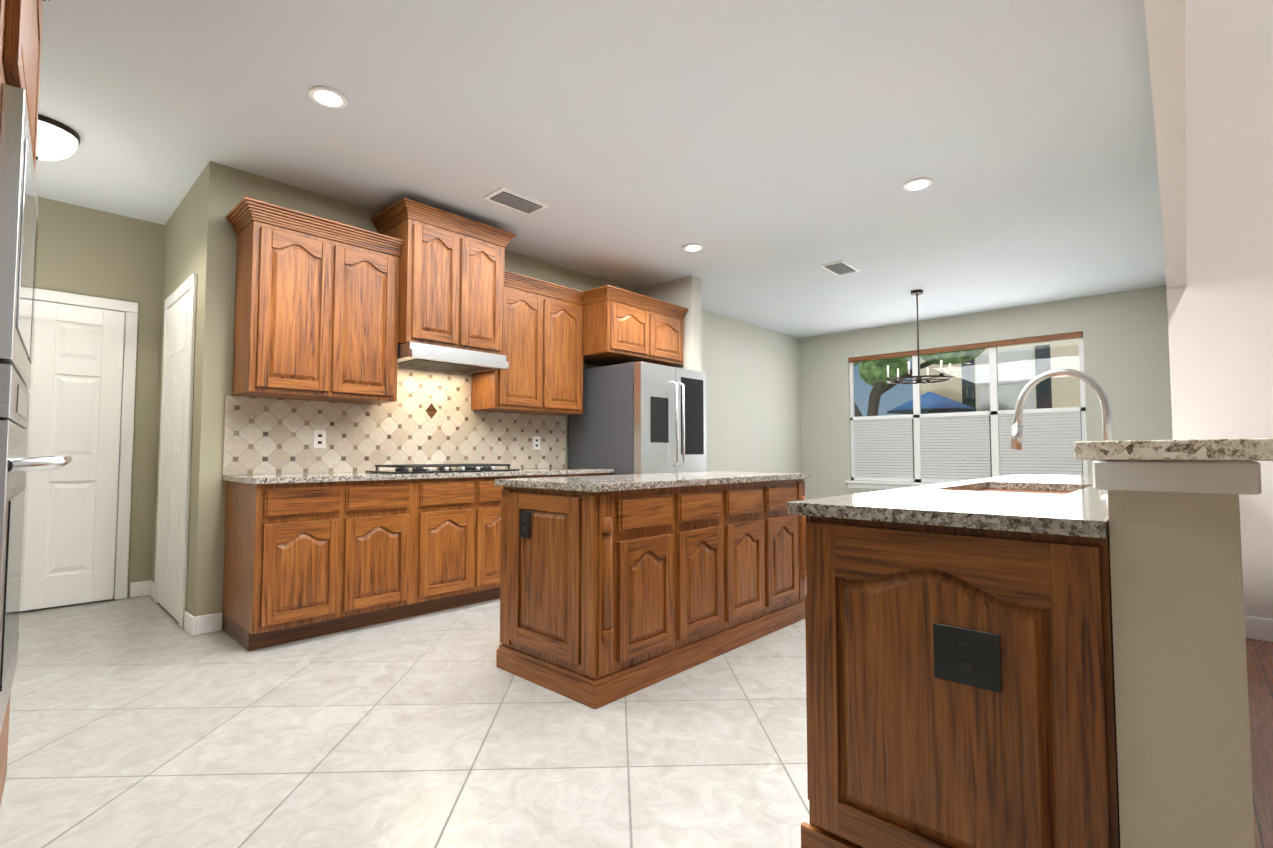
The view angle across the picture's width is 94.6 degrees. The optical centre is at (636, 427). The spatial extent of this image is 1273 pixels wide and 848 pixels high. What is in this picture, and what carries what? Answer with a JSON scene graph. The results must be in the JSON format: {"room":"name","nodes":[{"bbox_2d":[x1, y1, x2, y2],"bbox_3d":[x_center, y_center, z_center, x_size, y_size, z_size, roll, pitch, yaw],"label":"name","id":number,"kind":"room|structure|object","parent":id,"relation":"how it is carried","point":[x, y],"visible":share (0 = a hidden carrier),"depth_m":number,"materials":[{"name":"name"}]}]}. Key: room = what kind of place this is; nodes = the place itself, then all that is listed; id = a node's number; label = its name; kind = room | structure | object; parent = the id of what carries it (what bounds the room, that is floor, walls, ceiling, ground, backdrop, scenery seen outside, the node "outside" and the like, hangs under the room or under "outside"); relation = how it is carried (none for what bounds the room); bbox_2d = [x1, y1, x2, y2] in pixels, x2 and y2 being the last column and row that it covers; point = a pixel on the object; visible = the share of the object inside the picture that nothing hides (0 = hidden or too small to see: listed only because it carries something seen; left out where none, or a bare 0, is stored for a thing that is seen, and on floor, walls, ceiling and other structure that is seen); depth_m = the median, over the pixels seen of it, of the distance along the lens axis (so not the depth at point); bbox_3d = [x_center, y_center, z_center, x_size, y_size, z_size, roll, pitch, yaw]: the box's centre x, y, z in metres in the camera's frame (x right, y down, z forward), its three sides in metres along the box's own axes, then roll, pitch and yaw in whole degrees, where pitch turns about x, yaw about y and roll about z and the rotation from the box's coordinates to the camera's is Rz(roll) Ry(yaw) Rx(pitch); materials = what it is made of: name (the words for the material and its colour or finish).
{"room":"kitchen","nodes":[
{"label":"kitchen","id":0,"kind":"room"},
{"bbox_2d":[20,196,164,611],"bbox_3d":[-4.064,-0.174,3.873,0.120,2.740,1.650,-2,-4,43],"label":"wall","id":1,"kind":"structure","parent":0,"point":[81,250],"depth_m":4.24,"materials":[{"name":"paint"}]},
{"bbox_2d":[20,300,124,610],"bbox_3d":[-3.905,0.172,3.850,0.117,2.023,0.796,-2,-4,43],"label":"hall door","id":2,"kind":"structure","parent":1,"relation":"in","point":[70,518],"depth_m":3.98,"materials":[{"name":"white wood"}]},
{"bbox_2d":[35,288,138,599],"bbox_3d":[-3.943,0.137,3.883,0.021,2.120,0.940,-2,-4,43],"label":"door frame","id":3,"kind":"structure","parent":1,"relation":"attached to","point":[130,309],"depth_m":4.18,"materials":[{"name":"white wood"}]},
{"bbox_2d":[152,168,204,612],"bbox_3d":[-3.023,-0.171,3.949,1.300,2.740,0.120,-2,-4,43],"label":"wall","id":4,"kind":"structure","parent":0,"point":[183,244],"depth_m":3.80,"materials":[{"name":"paint"}]},
{"bbox_2d":[144,580,153,598],"bbox_3d":[-3.455,1.159,4.189,0.260,0.105,0.030,-2,-4,43],"label":"baseboard","id":5,"kind":"structure","parent":4,"relation":"attached to","point":[148,585],"depth_m":4.25,"materials":[{"name":"white wood"}]},
{"bbox_2d":[157,291,189,621],"bbox_3d":[-3.011,0.171,3.825,0.779,2.023,0.018,-2,-4,43],"label":"pantry door","id":6,"kind":"structure","parent":4,"relation":"in","point":[172,483],"depth_m":3.80,"materials":[{"name":"white wood"}]},
{"bbox_2d":[154,273,197,627],"bbox_3d":[-3.011,0.134,3.827,0.935,2.120,0.021,-2,-4,43],"label":"door frame","id":7,"kind":"structure","parent":4,"relation":"attached to","point":[182,290],"depth_m":3.54,"materials":[{"name":"white wood"}]},
{"bbox_2d":[0,584,809,847],"bbox_3d":[0.445,1.258,4.552,5.710,0.060,8.880,-2,-4,43],"label":"floor","id":8,"kind":"structure","parent":0,"point":[147,721],"depth_m":2.07,"materials":[{"name":"tile"}]},
{"bbox_2d":[0,0,72,805],"bbox_3d":[-1.631,-0.128,1.180,0.732,2.405,0.940,3,-4,-44],"label":"tall cabinet","id":9,"kind":"object","parent":8,"relation":"on","point":[20,37],"visible":1,"depth_m":1.17,"materials":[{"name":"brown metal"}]},
{"bbox_2d":[222,366,613,650],"bbox_3d":[-1.307,0.335,4.168,0.637,1.750,2.592,-2,-4,43],"label":"base cabinet","id":10,"kind":"object","parent":8,"relation":"on","point":[319,543],"visible":0.67,"depth_m":3.63,"materials":[{"name":"brown wood"}]},
{"bbox_2d":[365,463,519,473],"bbox_3d":[-1.351,0.283,4.155,0.500,0.049,0.910,-2,-4,43],"label":"cooktop","id":11,"kind":"object","parent":10,"relation":"in","point":[419,468],"visible":1,"depth_m":3.98,"materials":[{"name":"silver"}]},
{"bbox_2d":[568,361,706,474],"bbox_3d":[0.032,0.367,5.345,0.960,1.768,0.900,-2,-4,43],"label":"refrigerator","id":12,"kind":"object","parent":8,"relation":"on","point":[640,417],"visible":0.56,"depth_m":5.01,"materials":[{"name":"grey metal"}]},
{"bbox_2d":[495,475,810,708],"bbox_3d":[0.214,0.736,3.273,0.720,0.868,1.855,-2,-4,43],"label":"kitchen island","id":13,"kind":"object","parent":8,"relation":"on","point":[613,588],"depth_m":2.69,"materials":[{"name":"brown wood"}]},
{"bbox_2d":[495,471,810,486],"bbox_3d":[0.210,0.286,3.303,0.725,0.031,1.870,-2,-4,43],"label":"island countertop","id":14,"kind":"structure","parent":13,"relation":"on","point":[711,476],"depth_m":2.96,"materials":[{"name":"beige stone"}]},
{"bbox_2d":[792,486,1120,847],"bbox_3d":[1.606,0.692,2.316,0.626,0.868,2.866,-2,-4,43],"label":"base cabinet","id":15,"kind":"object","parent":8,"relation":"on","point":[960,686],"depth_m":1.24,"materials":[{"name":"brown wood"}]},
{"bbox_2d":[787,474,1108,541],"bbox_3d":[1.605,0.243,2.343,0.636,0.031,2.898,-2,-4,43],"label":"countertop","id":16,"kind":"structure","parent":15,"relation":"on","point":[1082,512],"depth_m":1.40,"materials":[{"name":"beige stone"}]},
{"bbox_2d":[1010,369,1112,449],"bbox_3d":[1.548,0.002,2.138,0.320,0.432,0.104,-2,-4,43],"label":"faucet","id":17,"kind":"object","parent":16,"relation":"on","point":[1016,441],"visible":0.83,"depth_m":2.12,"materials":[{"name":"silver metal"}]},
{"bbox_2d":[190,161,800,629],"bbox_3d":[-0.041,-0.073,6.110,0.120,2.740,7.350,-2,-4,43],"label":"wall","id":18,"kind":"structure","parent":0,"point":[752,401],"depth_m":3.99,"materials":[{"name":"paint"}]},
{"bbox_2d":[232,209,349,400],"bbox_3d":[-2.102,-0.686,3.564,0.357,0.994,0.487,-2,-4,43],"label":"upper cabinet","id":19,"kind":"object","parent":18,"relation":"attached to","point":[329,310],"depth_m":3.43,"materials":[{"name":"brown wood"}]},
{"bbox_2d":[330,237,401,403],"bbox_3d":[-1.860,-0.674,3.824,0.357,0.994,0.486,-2,-4,43],"label":"upper cabinet","id":20,"kind":"object","parent":18,"relation":"attached to","point":[372,275],"depth_m":3.75,"materials":[{"name":"brown wood"}]},
{"bbox_2d":[374,209,473,349],"bbox_3d":[-1.503,-0.968,4.142,0.466,0.847,0.441,-2,-4,43],"label":"upper cabinet","id":21,"kind":"object","parent":18,"relation":"attached to","point":[436,271],"depth_m":3.96,"materials":[{"name":"brown wood"}]},
{"bbox_2d":[470,229,509,356],"bbox_3d":[-1.291,-0.958,4.369,0.466,0.847,0.440,-2,-4,43],"label":"upper cabinet","id":22,"kind":"object","parent":18,"relation":"attached to","point":[490,295],"depth_m":4.27,"materials":[{"name":"brown wood"}]},
{"bbox_2d":[398,342,508,373],"bbox_3d":[-1.374,-0.486,4.212,0.504,0.104,0.740,-2,-4,43],"label":"range hood","id":23,"kind":"object","parent":22,"relation":"attached to","point":[427,356],"visible":0.81,"depth_m":4.07,"materials":[{"name":"silver metal"}]},
{"bbox_2d":[471,281,553,413],"bbox_3d":[-1.009,-0.625,4.744,0.347,0.979,0.513,-2,-4,43],"label":"upper cabinet","id":24,"kind":"object","parent":18,"relation":"attached to","point":[527,387],"depth_m":4.65,"materials":[{"name":"brown wood"}]},
{"bbox_2d":[530,293,585,415],"bbox_3d":[-0.749,-0.612,5.024,0.347,0.979,0.513,-2,-4,43],"label":"upper cabinet","id":25,"kind":"object","parent":18,"relation":"attached to","point":[569,312],"depth_m":4.97,"materials":[{"name":"brown wood"}]},
{"bbox_2d":[586,293,657,365],"bbox_3d":[-0.266,-0.853,5.333,0.647,0.469,0.574,-2,-4,43],"label":"upper cabinet","id":26,"kind":"object","parent":18,"relation":"attached to","point":[619,330],"depth_m":5.07,"materials":[{"name":"brown wood"}]},
{"bbox_2d":[35,0,1165,338],"bbox_3d":[0.412,-1.558,4.709,5.620,0.100,8.880,-2,-4,43],"label":"ceiling","id":27,"kind":"structure","parent":0,"point":[771,156],"depth_m":3.11,"materials":[{"name":"paint"}]},
{"bbox_2d":[36,114,79,160],"bbox_3d":[-3.152,-1.547,3.079,0.344,0.275,0.344,-2,-4,43],"label":"light","id":28,"kind":"object","parent":27,"relation":"attached to","point":[57,140],"visible":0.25,"depth_m":3.06,"materials":[{"name":"white glass"}]},
{"bbox_2d":[309,86,346,108],"bbox_3d":[-1.480,-1.586,2.822,0.162,0.014,0.162,-2,-3,34],"label":"recessed light","id":29,"kind":"object","parent":27,"relation":"in","point":[328,97],"depth_m":2.81,"materials":[{"name":"white glass"}]},
{"bbox_2d":[483,187,548,214],"bbox_3d":[-0.815,-1.530,3.991,0.220,0.019,0.380,-2,-4,43],"label":"ceiling vent","id":30,"kind":"object","parent":27,"relation":"in","point":[508,198],"depth_m":3.96,"materials":[{"name":"white metal"}]},
{"bbox_2d":[683,243,702,251],"bbox_3d":[0.470,-1.493,4.871,0.162,0.014,0.162,-2,-3,34],"label":"recessed light","id":31,"kind":"object","parent":27,"relation":"in","point":[693,247],"depth_m":4.85,"materials":[{"name":"white glass"}]},
{"bbox_2d":[820,260,859,275],"bbox_3d":[1.879,-1.466,5.417,0.220,0.019,0.380,-2,-4,43],"label":"ceiling vent","id":32,"kind":"object","parent":27,"relation":"in","point":[838,268],"depth_m":5.38,"materials":[{"name":"white metal"}]},
{"bbox_2d":[903,178,931,190],"bbox_3d":[1.785,-1.545,3.731,0.162,0.014,0.162,-2,-3,34],"label":"recessed light","id":33,"kind":"object","parent":27,"relation":"in","point":[916,184],"depth_m":3.72,"materials":[{"name":"white glass"}]},
{"bbox_2d":[886,290,952,383],"bbox_3d":[2.955,-0.951,6.169,0.620,0.980,0.644,-2,-4,43],"label":"chandelier","id":34,"kind":"object","parent":27,"relation":"hanging from","point":[918,379],"visible":1,"depth_m":6.15,"materials":[{"name":"brown metal"}]},
{"bbox_2d":[637,275,701,371],"bbox_3d":[0.321,-0.083,5.883,0.720,2.740,0.150,-2,-4,43],"label":"wall","id":35,"kind":"structure","parent":0,"point":[685,292],"depth_m":5.69,"materials":[{"name":"paint"}]},
{"bbox_2d":[642,309,685,366],"bbox_3d":[0.037,-0.839,5.659,0.647,0.469,0.576,-2,-4,43],"label":"upper cabinet","id":36,"kind":"object","parent":35,"relation":"attached to","point":[670,324],"depth_m":5.50,"materials":[{"name":"brown wood"}]},
{"bbox_2d":[800,285,1172,499],"bbox_3d":[3.959,-0.018,7.325,4.320,2.740,0.120,-2,-4,43],"label":"wall","id":37,"kind":"structure","parent":0,"point":[1126,351],"depth_m":6.71,"materials":[{"name":"paint"}]},
{"bbox_2d":[845,332,1087,488],"bbox_3d":[3.932,-0.115,7.293,2.730,1.810,0.150,-2,-4,43],"label":"nook window","id":38,"kind":"structure","parent":37,"relation":"in","point":[993,402],"depth_m":7.20,"materials":[{"name":"white"}]},
{"bbox_2d":[853,414,913,481],"bbox_3d":[3.297,0.274,7.871,0.779,0.874,0.033,-2,-4,43],"label":"blinds","id":39,"kind":"object","parent":38,"relation":"attached to","point":[862,452],"depth_m":7.86,"materials":[{"name":"white plastic"}]},
{"bbox_2d":[920,411,990,482],"bbox_3d":[3.938,0.247,7.276,0.777,0.874,0.033,-2,-4,43],"label":"blinds","id":40,"kind":"object","parent":38,"relation":"attached to","point":[971,438],"depth_m":7.27,"materials":[{"name":"white plastic"}]},
{"bbox_2d":[849,332,1081,362],"bbox_3d":[3.936,-0.981,7.333,2.598,0.065,0.033,-2,-4,43],"label":"valance","id":41,"kind":"object","parent":38,"relation":"attached to","point":[1076,334],"depth_m":7.16,"materials":[{"name":"brown wood"}]},
{"bbox_2d":[998,407,1082,475],"bbox_3d":[4.578,0.167,6.683,0.777,0.767,0.033,-2,-4,43],"label":"blinds","id":42,"kind":"object","parent":38,"relation":"attached to","point":[1061,454],"depth_m":6.66,"materials":[{"name":"white plastic"}]},
{"bbox_2d":[1108,0,1254,847],"bbox_3d":[1.381,-1.209,1.570,0.170,4.600,5.390,-2,-4,43],"label":"wall","id":43,"kind":"structure","parent":0,"point":[1182,714],"depth_m":1.02,"materials":[{"name":"beige paint"}]},
{"bbox_2d":[1092,460,1261,494],"bbox_3d":[2.071,0.140,2.247,0.215,0.054,3.370,-2,-4,43],"label":"trim","id":44,"kind":"structure","parent":43,"relation":"on","point":[1214,476],"depth_m":1.01,"materials":[{"name":"white"}]},
{"bbox_2d":[1074,438,1272,460],"bbox_3d":[1.924,0.078,1.895,0.539,0.034,2.847,-2,-4,43],"label":"bar","id":45,"kind":"object","parent":44,"relation":"on","point":[1253,449],"visible":1,"depth_m":0.98,"materials":[{"name":"stone"}]},
{"bbox_2d":[1167,0,1272,618],"bbox_3d":[5.277,-1.202,1.728,5.540,4.600,0.150,-2,-4,43],"label":"wall","id":46,"kind":"structure","parent":0,"point":[1220,318],"depth_m":3.37,"materials":[{"name":"white paint"}]},
{"bbox_2d":[1245,615,1272,641],"bbox_3d":[5.259,1.029,1.527,5.430,0.125,0.020,-2,-4,43],"label":"baseboard","id":47,"kind":"structure","parent":46,"relation":"attached to","point":[1259,628],"depth_m":3.22,"materials":[{"name":"white wood"}]},
{"bbox_2d":[1246,638,1272,847],"bbox_3d":[3.434,1.033,-0.423,5.450,0.060,5.660,-2,-4,43],"label":"floor","id":48,"kind":"structure","parent":0,"point":[1259,655],"depth_m":2.15,"materials":[{"name":"brown wood"}]},
{"label":"outside","id":49,"kind":"structure","parent":0,"visible":0},
{"bbox_3d":[14.961,2.053,18.950,45.000,0.050,31.950,-2,-4,43],"label":"lawn","id":50,"kind":"structure","parent":49,"visible":0},
{"bbox_2d":[854,348,985,473],"bbox_3d":[4.743,-0.879,12.130,5.700,5.156,2.000,-2,-4,43],"label":"tree","id":51,"kind":"object","parent":50,"relation":"on","point":[896,363],"depth_m":11.57,"materials":[{"name":"green plant"}]},
{"bbox_2d":[887,392,976,451],"bbox_3d":[5.173,0.502,10.327,1.500,2.269,1.500,-2,-4,43],"label":"umbrella","id":52,"kind":"object","parent":50,"relation":"on","point":[899,409],"depth_m":10.06,"materials":[{"name":"blue fabric"}]},
{"bbox_2d":[856,413,1082,478],"bbox_3d":[6.666,0.726,12.290,20.000,1.998,0.120,-2,-4,43],"label":"fence","id":53,"kind":"object","parent":50,"relation":"on","point":[990,460],"depth_m":12.05,"materials":[{"name":"brown wood"}]},
{"bbox_2d":[920,338,1080,475],"bbox_3d":[14.016,-1.655,12.444,13.500,6.768,7.200,-2,-4,43],"label":"house","id":54,"kind":"structure","parent":50,"relation":"on","point":[1007,384],"depth_m":12.85,"materials":[{"name":"beige paint"}]}
]}

